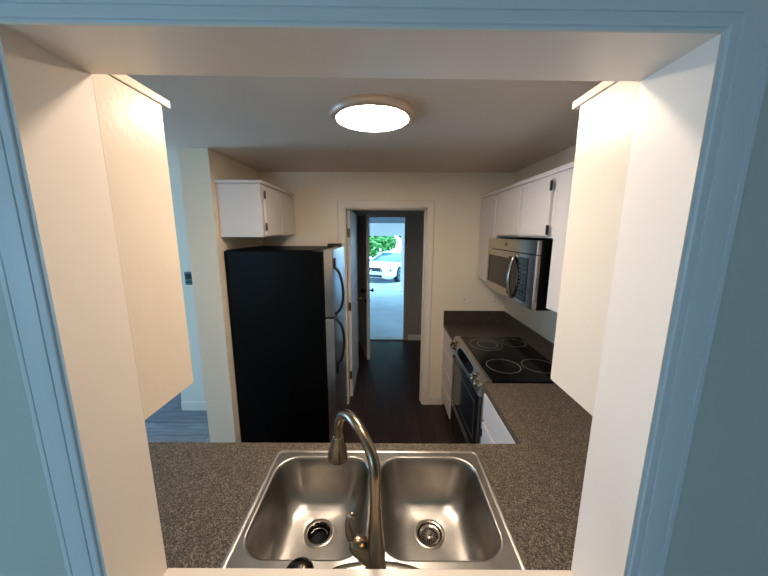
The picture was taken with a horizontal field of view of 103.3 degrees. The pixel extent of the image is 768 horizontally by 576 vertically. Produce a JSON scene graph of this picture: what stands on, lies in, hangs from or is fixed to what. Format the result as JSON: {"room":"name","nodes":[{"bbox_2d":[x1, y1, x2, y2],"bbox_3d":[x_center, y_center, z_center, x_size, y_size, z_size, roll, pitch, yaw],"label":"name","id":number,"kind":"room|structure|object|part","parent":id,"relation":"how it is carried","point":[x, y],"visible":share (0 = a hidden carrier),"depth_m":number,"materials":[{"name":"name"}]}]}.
{"room":"living room","nodes":[
{"label":"living room","id":0,"kind":"room"},
{"bbox_2d":[169,169,205,400],"bbox_3d":[-1.745,-0.093,3.996,0.695,2.385,2.115,0,10,0],"label":"wall","id":1,"kind":"structure","parent":0,"point":[195,391],"depth_m":2.95,"materials":[{"name":"beige paint"}]},
{"bbox_2d":[184,272,192,284],"bbox_3d":[-1.850,-0.091,2.906,0.100,0.125,0.030,0,10,0],"label":"thermostat","id":2,"kind":"object","parent":1,"relation":"attached to","point":[188,277],"visible":0.67,"depth_m":2.89,"materials":[{"name":"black plastic"}]},
{"bbox_2d":[181,401,206,409],"bbox_3d":[-1.753,1.225,3.156,0.694,0.095,0.013,0,10,0],"label":"baseboard","id":3,"kind":"structure","parent":1,"relation":"attached to","point":[186,405],"depth_m":3.15,"materials":[{"name":"beige paint"}]},
{"bbox_2d":[177,148,262,442],"bbox_3d":[-1.298,0.151,2.677,0.205,2.385,0.825,0,10,0],"label":"wall","id":4,"kind":"structure","parent":0,"point":[199,167],"depth_m":2.26,"materials":[{"name":"beige paint"}]},
{"bbox_2d":[214,180,294,236],"bbox_3d":[-1.021,-0.634,2.549,0.342,0.397,0.788,0,10,0],"label":"upper cabinet","id":5,"kind":"object","parent":4,"relation":"attached to","point":[246,208],"visible":1,"depth_m":2.20,"materials":[{"name":"beige paint"}]},
{"bbox_3d":[-0.869,-0.586,2.380,0.018,0.341,0.340,0,10,0],"label":"door","id":6,"kind":"part","parent":5,"relation":"part of","materials":[{"name":"beige paint"}]},
{"bbox_3d":[-0.868,-0.654,2.749,0.018,0.341,0.350,0,10,0],"label":"door","id":7,"kind":"part","parent":5,"relation":"part of","materials":[{"name":"beige paint"}]},
{"bbox_2d":[145,340,456,443],"bbox_3d":[-1.450,1.310,3.132,5.500,0.060,4.520,0,10,0],"label":"floor","id":8,"kind":"structure","parent":0,"point":[385,398],"depth_m":3.16,"materials":[{"name":"brown wood"}]},
{"bbox_2d":[224,243,346,442],"bbox_3d":[-0.751,0.477,2.750,0.885,1.722,0.697,0,10,0],"label":"refrigerator","id":9,"kind":"object","parent":8,"relation":"on","point":[287,305],"visible":0.97,"depth_m":2.40,"materials":[{"name":"black metal"}]},
{"bbox_3d":[-0.857,-0.341,2.601,0.646,0.008,0.675,0,10,0],"label":"panel","id":10,"kind":"part","parent":9,"relation":"part of","materials":[{"name":"black metal"}]},
{"bbox_3d":[-0.411,-0.092,2.644,0.076,0.519,0.697,0,10,0],"label":"freezer door","id":11,"kind":"part","parent":9,"relation":"part of","materials":[{"name":"silver metal"}]},
{"bbox_3d":[-0.414,0.716,2.793,0.076,1.099,0.697,0,10,0],"label":"door","id":12,"kind":"part","parent":9,"relation":"part of","materials":[{"name":"silver metal"}]},
{"bbox_3d":[-0.347,-0.008,2.351,0.080,0.448,0.027,0,10,0],"label":"handle","id":13,"kind":"part","parent":9,"relation":"part of","materials":[{"name":"black plastic"}]},
{"bbox_3d":[-0.349,0.464,2.438,0.080,0.463,0.027,0,10,0],"label":"handle","id":14,"kind":"part","parent":9,"relation":"part of","materials":[{"name":"black plastic"}]},
{"bbox_2d":[441,329,452,418],"bbox_3d":[0.916,0.870,2.990,0.607,0.874,0.428,0,10,0],"label":"base cabinet","id":15,"kind":"object","parent":8,"relation":"on","point":[447,351],"visible":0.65,"depth_m":2.94,"materials":[{"name":"beige paint"}]},
{"bbox_3d":[0.621,1.109,3.037,0.018,0.167,0.415,0,10,0],"label":"drawer","id":16,"kind":"part","parent":15,"relation":"part of","materials":[{"name":"beige paint"}]},
{"bbox_3d":[0.621,0.922,3.002,0.018,0.177,0.415,0,10,0],"label":"drawer","id":17,"kind":"part","parent":15,"relation":"part of","materials":[{"name":"beige paint"}]},
{"bbox_3d":[0.623,0.541,2.932,0.018,0.172,0.415,0,10,0],"label":"drawer","id":18,"kind":"part","parent":15,"relation":"part of","materials":[{"name":"beige paint"}]},
{"bbox_3d":[0.622,0.730,2.967,0.018,0.177,0.415,0,10,0],"label":"drawer","id":19,"kind":"part","parent":15,"relation":"part of","materials":[{"name":"beige paint"}]},
{"bbox_2d":[443,311,553,362],"bbox_3d":[0.914,0.478,2.228,0.612,0.169,1.813,0,10,0],"label":"countertop","id":20,"kind":"structure","parent":15,"relation":"on","point":[455,323],"depth_m":2.91,"materials":[{"name":"stone"}]},
{"bbox_2d":[443,323,517,340],"bbox_3d":[0.915,0.418,2.914,0.612,0.038,0.441,0,10,0],"label":"countertop","id":21,"kind":"structure","parent":20,"relation":"on","point":[453,329],"depth_m":2.89,"materials":[{"name":"stone"}]},
{"bbox_2d":[480,393,515,443],"bbox_3d":[0.908,1.111,1.678,0.616,0.874,0.573,0,10,0],"label":"base cabinet","id":22,"kind":"object","parent":8,"relation":"on","point":[493,430],"visible":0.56,"depth_m":1.71,"materials":[{"name":"beige paint"}]},
{"bbox_3d":[0.618,1.153,1.698,0.018,0.562,0.505,0,10,0],"label":"door","id":23,"kind":"part","parent":22,"relation":"part of","materials":[{"name":"beige paint"}]},
{"bbox_2d":[450,336,555,443],"bbox_3d":[0.881,0.957,2.367,0.622,0.929,0.822,0,10,0],"label":"range","id":24,"kind":"object","parent":8,"relation":"on","point":[477,361],"visible":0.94,"depth_m":2.23,"materials":[{"name":"black ceramic"}]},
{"bbox_3d":[0.629,1.214,2.415,0.032,0.253,0.782,0,10,0],"label":"drawer","id":25,"kind":"part","parent":24,"relation":"part of","materials":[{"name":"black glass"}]},
{"bbox_3d":[0.611,1.107,2.395,0.007,0.008,0.762,0,10,0],"label":"drawer trim","id":26,"kind":"part","parent":24,"relation":"part of","materials":[{"name":"silver metal"}]},
{"bbox_3d":[0.599,0.643,2.310,0.028,0.013,0.642,0,10,0],"label":"handle","id":27,"kind":"part","parent":24,"relation":"part of","materials":[{"name":"silver metal"}]},
{"bbox_3d":[0.611,0.847,2.347,0.003,0.480,0.782,0,10,0],"label":"door frame","id":28,"kind":"part","parent":24,"relation":"part of","materials":[{"name":"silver metal"}]},
{"bbox_3d":[0.629,0.847,2.347,0.034,0.480,0.782,0,10,0],"label":"oven door","id":29,"kind":"part","parent":24,"relation":"part of","materials":[{"name":"black glass"}]},
{"bbox_3d":[0.630,0.553,2.293,0.079,0.104,0.786,0,10,0],"label":"control panel","id":30,"kind":"part","parent":24,"relation":"part of","materials":[{"name":"silver metal"}]},
{"bbox_3d":[0.593,0.600,2.025,0.044,0.050,0.048,0,10,0],"label":"knob","id":31,"kind":"part","parent":24,"relation":"part of","materials":[{"name":"silver metal"}]},
{"bbox_3d":[0.593,0.613,1.957,0.044,0.050,0.048,0,10,0],"label":"knob","id":32,"kind":"part","parent":24,"relation":"part of","materials":[{"name":"silver metal"}]},
{"bbox_3d":[0.631,1.057,1.979,0.032,0.770,0.015,0,10,0],"label":"trim","id":33,"kind":"part","parent":24,"relation":"part of","materials":[{"name":"silver metal"}]},
{"bbox_2d":[461,337,555,383],"bbox_3d":[0.932,0.515,2.285,0.523,0.017,0.818,0,10,0],"label":"cooktop","id":34,"kind":"object","parent":24,"relation":"in","point":[501,359],"depth_m":2.19,"materials":[{"name":"black glass"}]},
{"bbox_3d":[-0.334,1.210,1.117,1.898,0.874,0.591,0,10,0],"label":"base cabinet","id":35,"kind":"object","parent":8,"relation":"on","visible":0},
{"bbox_2d":[148,383,592,570],"bbox_3d":[-0.042,0.709,1.312,2.518,0.038,1.160,0,10,0],"label":"countertop","id":36,"kind":"structure","parent":35,"relation":"on","point":[205,491],"depth_m":1.16,"materials":[{"name":"stone"}]},
{"bbox_2d":[327,409,418,568],"bbox_3d":[-0.083,0.560,0.844,0.360,0.414,0.181,10,14,42],"label":"faucet","id":37,"kind":"object","parent":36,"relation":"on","point":[369,550],"visible":0.98,"depth_m":0.78,"materials":[{"name":"silver metal"}]},
{"bbox_3d":[-0.083,0.639,0.803,0.042,0.093,0.028,4,11,19],"label":"lever","id":38,"kind":"part","parent":37,"relation":"part of","materials":[{"name":"silver metal"}]},
{"bbox_3d":[-0.053,0.692,0.804,0.078,0.076,0.054,0,10,0],"label":"handle","id":39,"kind":"part","parent":37,"relation":"part of","materials":[{"name":"silver metal"}]},
{"bbox_3d":[-0.023,0.769,0.823,0.256,0.011,0.064,0,10,0],"label":"deck plate","id":40,"kind":"part","parent":37,"relation":"part of","materials":[{"name":"silver metal"}]},
{"bbox_2d":[220,450,526,569],"bbox_3d":[-0.029,0.832,1.035,0.850,0.259,0.559,0,10,0],"label":"sink","id":41,"kind":"object","parent":36,"relation":"in","point":[441,509],"depth_m":1.15,"materials":[{"name":"silver metal"}]},
{"bbox_3d":[-0.228,0.758,0.813,0.081,0.034,0.081,0,10,0],"label":"deck cap","id":42,"kind":"part","parent":41,"relation":"part of","materials":[{"name":"silver metal"}]},
{"bbox_2d":[243,456,369,560],"bbox_3d":[-0.239,0.824,1.072,0.376,0.188,0.408,0,10,0],"label":"basin","id":43,"kind":"object","parent":41,"relation":"in","point":[299,496],"depth_m":1.17,"materials":[{"name":"silver metal"}]},
{"bbox_2d":[380,456,502,561],"bbox_3d":[0.170,0.826,1.072,0.381,0.188,0.408,0,10,0],"label":"basin","id":44,"kind":"object","parent":41,"relation":"in","point":[447,501],"depth_m":1.17,"materials":[{"name":"silver metal"}]},
{"bbox_2d":[127,75,602,172],"bbox_3d":[-0.745,-0.770,0.826,6.900,0.100,8.300,0,10,0],"label":"ceiling","id":45,"kind":"structure","parent":0,"point":[262,124],"depth_m":1.58,"materials":[{"name":"beige paint"}]},
{"bbox_2d":[329,94,415,132],"bbox_3d":[-0.054,-0.812,1.445,0.406,0.036,0.406,0,10,0],"label":"ceiling light","id":46,"kind":"object","parent":45,"relation":"in","point":[365,113],"visible":1,"depth_m":1.36,"materials":[{"name":"silver metal"}]},
{"bbox_2d":[336,105,408,131],"bbox_3d":[-0.054,-0.799,1.448,0.342,0.008,0.342,0,10,0],"label":"diffuser","id":47,"kind":"object","parent":46,"relation":"attached to","point":[358,118],"depth_m":1.41,"materials":[{"name":"white"}]},
{"bbox_2d":[0,79,767,575],"bbox_3d":[0.626,0.536,0.623,3.945,2.385,0.125,0,10,0],"label":"wall","id":48,"kind":"structure","parent":0,"point":[720,528],"depth_m":0.51,"materials":[{"name":"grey paint"}]},
{"bbox_2d":[0,49,104,575],"bbox_3d":[-0.543,0.169,0.491,0.068,1.186,0.008,0,10,0],"label":"trim","id":49,"kind":"structure","parent":48,"relation":"attached to","point":[22,272],"depth_m":0.48,"materials":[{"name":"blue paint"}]},
{"bbox_2d":[0,25,166,575],"bbox_3d":[-0.509,0.157,0.555,0.005,1.045,0.129,0,10,0],"label":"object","id":50,"kind":"structure","parent":48,"relation":"attached to","point":[53,101],"depth_m":0.52,"materials":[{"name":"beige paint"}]},
{"bbox_2d":[92,74,193,419],"bbox_3d":[-0.900,-0.081,0.685,0.796,0.696,0.208,0,10,0],"label":"upper cabinet","id":51,"kind":"object","parent":48,"relation":"attached to","point":[130,119],"visible":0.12,"depth_m":0.65,"materials":[{"name":"white wood"}]},
{"bbox_2d":[0,21,722,81],"bbox_3d":[-0.032,-0.353,0.460,0.948,0.014,0.129,0,10,0],"label":"trim","id":52,"kind":"structure","parent":48,"relation":"attached to","point":[93,47],"depth_m":0.44,"materials":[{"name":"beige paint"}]},
{"bbox_2d":[163,568,572,575],"bbox_3d":[-0.036,0.682,0.652,0.945,0.021,0.131,0,10,0],"label":"trim","id":53,"kind":"structure","parent":48,"relation":"attached to","point":[170,571],"depth_m":0.71,"materials":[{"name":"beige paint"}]},
{"bbox_2d":[0,0,757,30],"bbox_3d":[-0.032,-0.374,0.390,1.086,0.077,0.008,0,10,0],"label":"trim","id":54,"kind":"structure","parent":48,"relation":"attached to","point":[700,15],"depth_m":0.39,"materials":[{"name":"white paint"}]},
{"bbox_2d":[550,81,639,415],"bbox_3d":[0.745,-0.081,0.680,0.614,0.681,0.206,0,10,0],"label":"upper cabinet","id":55,"kind":"object","parent":48,"relation":"attached to","point":[607,111],"visible":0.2,"depth_m":0.65,"materials":[{"name":"white wood"}]},
{"bbox_2d":[571,34,723,575],"bbox_3d":[0.442,0.165,0.554,0.005,1.036,0.129,0,10,0],"label":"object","id":56,"kind":"structure","parent":48,"relation":"attached to","point":[673,106],"depth_m":0.52,"materials":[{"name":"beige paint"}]},
{"bbox_2d":[625,0,767,575],"bbox_3d":[0.475,0.178,0.490,0.068,1.177,0.008,0,10,0],"label":"trim","id":57,"kind":"structure","parent":48,"relation":"attached to","point":[742,70],"depth_m":0.45,"materials":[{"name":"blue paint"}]},
{"bbox_2d":[258,172,513,403],"bbox_3d":[-0.047,0.071,3.137,2.705,2.385,0.115,0,10,0],"label":"wall","id":58,"kind":"structure","parent":0,"point":[457,196],"depth_m":2.93,"materials":[{"name":"beige paint"}]},
{"bbox_2d":[337,200,347,403],"bbox_3d":[-0.416,0.209,3.096,0.066,2.126,0.018,0,10,0],"label":"trim","id":59,"kind":"structure","parent":58,"relation":"attached to","point":[341,210],"depth_m":2.95,"materials":[{"name":"beige paint"}]},
{"bbox_2d":[347,210,361,395],"bbox_3d":[-0.337,0.149,3.612,0.104,2.034,0.790,0,10,0],"label":"door","id":60,"kind":"structure","parent":58,"relation":"in","point":[351,216],"depth_m":3.41,"materials":[{"name":"white paint"}]},
{"bbox_2d":[345,208,426,403],"bbox_3d":[0.016,0.228,3.166,0.809,2.066,0.115,0,10,0],"label":"trim","id":61,"kind":"structure","parent":58,"relation":"attached to","point":[346,209],"depth_m":3.10,"materials":[{"name":"beige paint"}]},
{"bbox_2d":[338,200,433,207],"bbox_3d":[0.020,-0.802,2.909,0.929,0.066,0.018,0,10,0],"label":"trim","id":62,"kind":"structure","parent":58,"relation":"attached to","point":[345,203],"depth_m":2.90,"materials":[{"name":"beige paint"}]},
{"bbox_2d":[422,201,434,404],"bbox_3d":[0.447,0.212,3.094,0.066,2.126,0.018,0,10,0],"label":"trim","id":63,"kind":"structure","parent":58,"relation":"attached to","point":[430,210],"depth_m":3.07,"materials":[{"name":"beige paint"}]},
{"bbox_2d":[428,396,442,404],"bbox_3d":[0.555,1.211,3.280,0.152,0.095,0.013,0,10,0],"label":"baseboard","id":64,"kind":"structure","parent":58,"relation":"attached to","point":[432,400],"depth_m":3.27,"materials":[{"name":"beige paint"}]},
{"bbox_2d":[459,292,467,303],"bbox_3d":[0.807,0.103,3.076,0.082,0.130,0.011,0,10,0],"label":"light switch","id":65,"kind":"object","parent":58,"relation":"attached to","point":[463,295],"visible":1,"depth_m":3.07,"materials":[{"name":"beige plastic"}]},
{"bbox_2d":[490,293,498,305],"bbox_3d":[1.120,0.114,3.078,0.082,0.130,0.009,0,10,0],"label":"wall outlet","id":66,"kind":"object","parent":58,"relation":"attached to","point":[494,299],"visible":0.99,"depth_m":3.08,"materials":[{"name":"beige plastic"}]},
{"bbox_2d":[350,210,423,334],"bbox_3d":[-0.043,-0.288,5.092,2.705,2.385,0.120,0,10,0],"label":"wall","id":67,"kind":"structure","parent":0,"point":[416,217],"depth_m":5.02,"materials":[{"name":"beige paint"}]},
{"bbox_2d":[357,214,373,359],"bbox_3d":[-0.316,-0.046,4.634,0.173,2.048,0.868,-2,11,-13],"label":"door","id":68,"kind":"structure","parent":67,"relation":"in","point":[363,237],"depth_m":4.40,"materials":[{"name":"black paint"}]},
{"bbox_2d":[354,212,409,339],"bbox_3d":[-0.038,-0.168,5.105,0.905,2.143,0.138,0,10,0],"label":"trim","id":69,"kind":"structure","parent":67,"relation":"attached to","point":[406,215],"depth_m":4.97,"materials":[{"name":"beige paint"}]},
{"bbox_2d":[370,336,402,339],"bbox_3d":[-0.042,0.876,5.306,0.745,0.018,0.160,0,10,0],"label":"trim","id":70,"kind":"structure","parent":67,"relation":"attached to","point":[371,337],"depth_m":5.29,"materials":[{"name":"white wood"}]},
{"bbox_2d":[408,335,420,339],"bbox_3d":[0.819,0.853,5.232,0.813,0.095,0.013,0,10,0],"label":"baseboard","id":71,"kind":"structure","parent":67,"relation":"attached to","point":[410,337],"depth_m":5.22,"materials":[{"name":"beige paint"}]},
{"bbox_2d":[504,145,575,343],"bbox_3d":[1.262,0.307,1.881,0.080,2.385,2.435,0,10,0],"label":"wall","id":72,"kind":"structure","parent":0,"point":[543,323],"depth_m":2.38,"materials":[{"name":"beige paint"}]},
{"bbox_2d":[477,190,529,280],"bbox_3d":[1.074,-0.451,2.756,0.302,0.789,0.436,0,10,0],"label":"upper cabinet","id":73,"kind":"object","parent":72,"relation":"attached to","point":[489,205],"visible":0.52,"depth_m":2.74,"materials":[{"name":"beige paint"}]},
{"bbox_3d":[0.932,-0.434,2.760,0.018,0.729,0.380,0,10,0],"label":"door","id":74,"kind":"part","parent":73,"relation":"part of","materials":[{"name":"beige paint"}]},
{"bbox_2d":[496,168,559,237],"bbox_3d":[1.068,-0.538,2.079,0.311,0.374,0.860,0,10,0],"label":"upper cabinet","id":75,"kind":"object","parent":72,"relation":"attached to","point":[526,208],"visible":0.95,"depth_m":1.92,"materials":[{"name":"beige paint"}]},
{"bbox_3d":[0.931,-0.558,2.283,0.018,0.314,0.407,0,10,0],"label":"door","id":76,"kind":"part","parent":75,"relation":"part of","materials":[{"name":"beige paint"}]},
{"bbox_2d":[486,238,552,310],"bbox_3d":[1.023,-0.141,2.168,0.396,0.410,0.824,0,10,0],"label":"microwave","id":77,"kind":"object","parent":75,"relation":"attached to","point":[518,269],"visible":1,"depth_m":1.94,"materials":[{"name":"silver metal"}]},
{"bbox_3d":[0.887,-0.122,2.291,0.030,0.321,0.589,0,10,0],"label":"door","id":78,"kind":"part","parent":77,"relation":"part of","materials":[{"name":"silver metal"}]},
{"bbox_3d":[0.852,-0.075,2.046,0.057,0.300,0.023,-2,11,-13],"label":"handle","id":79,"kind":"part","parent":77,"relation":"part of","materials":[{"name":"silver metal"}]},
{"bbox_3d":[0.889,-0.303,2.138,0.028,0.081,0.824,0,10,0],"label":"vent panel","id":80,"kind":"part","parent":77,"relation":"part of","materials":[{"name":"silver metal"}]},
{"bbox_3d":[0.871,-0.057,1.921,0.002,0.273,0.138,0,10,0],"label":"keypad glass","id":81,"kind":"part","parent":77,"relation":"part of","materials":[{"name":"black glass"}]},
{"bbox_3d":[0.886,-0.048,1.884,0.030,0.321,0.232,0,10,0],"label":"control panel","id":82,"kind":"part","parent":77,"relation":"part of","materials":[{"name":"silver metal"}]},
{"bbox_3d":[0.930,-0.482,1.872,0.018,0.314,0.358,0,10,0],"label":"door","id":83,"kind":"part","parent":75,"relation":"part of","materials":[{"name":"beige paint"}]},
{"bbox_2d":[546,162,573,313],"bbox_3d":[1.070,-0.208,1.389,0.302,0.774,0.613,0,10,0],"label":"upper cabinet","id":84,"kind":"object","parent":72,"relation":"attached to","point":[566,171],"visible":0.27,"depth_m":1.59,"materials":[{"name":"beige paint"}]},
{"label":"outside","id":85,"kind":"structure","parent":0,"visible":0},
{"bbox_2d":[370,253,402,335],"bbox_3d":[0.068,-2.805,32.595,32.000,2.550,54.870,0,10,0],"label":"ground","id":86,"kind":"structure","parent":85,"point":[386,301],"depth_m":7.96,"materials":[{"name":"concrete"}]},
{"bbox_2d":[370,236,397,259],"bbox_3d":[-1.012,-4.075,20.612,4.657,5.812,3.645,0,10,0],"label":"tree","id":87,"kind":"object","parent":86,"relation":"on","point":[386,243],"visible":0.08,"depth_m":19.73,"materials":[{"name":"green plant"}]},
{"bbox_2d":[370,250,400,281],"bbox_3d":[0.499,-1.223,15.378,2.180,1.268,5.042,5,11,25],"label":"car","id":88,"kind":"object","parent":86,"relation":"on","point":[387,264],"visible":0.47,"depth_m":13.53,"materials":[{"name":"white paint"}]},
{"bbox_2d":[370,267,380,272],"bbox_3d":[-0.527,-0.778,13.238,0.914,0.245,0.561,0,10,0],"label":"grille","id":89,"kind":"object","parent":88,"relation":"attached to","point":[372,269],"depth_m":13.08,"materials":[{"name":"black plastic"}]},
{"bbox_2d":[369,218,404,291],"bbox_3d":[0.016,-0.604,8.064,10.000,2.510,5.820,0,10,0],"label":"carport","id":90,"kind":"object","parent":86,"relation":"on","point":[377,226],"visible":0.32,"depth_m":10.47,"materials":[{"name":"grey"}]},
{"bbox_3d":[0.652,-0.831,10.751,0.150,1.990,0.150,0,10,0],"label":"post","id":91,"kind":"part","parent":90,"relation":"part of","materials":[{"name":"white paint"}]}
]}

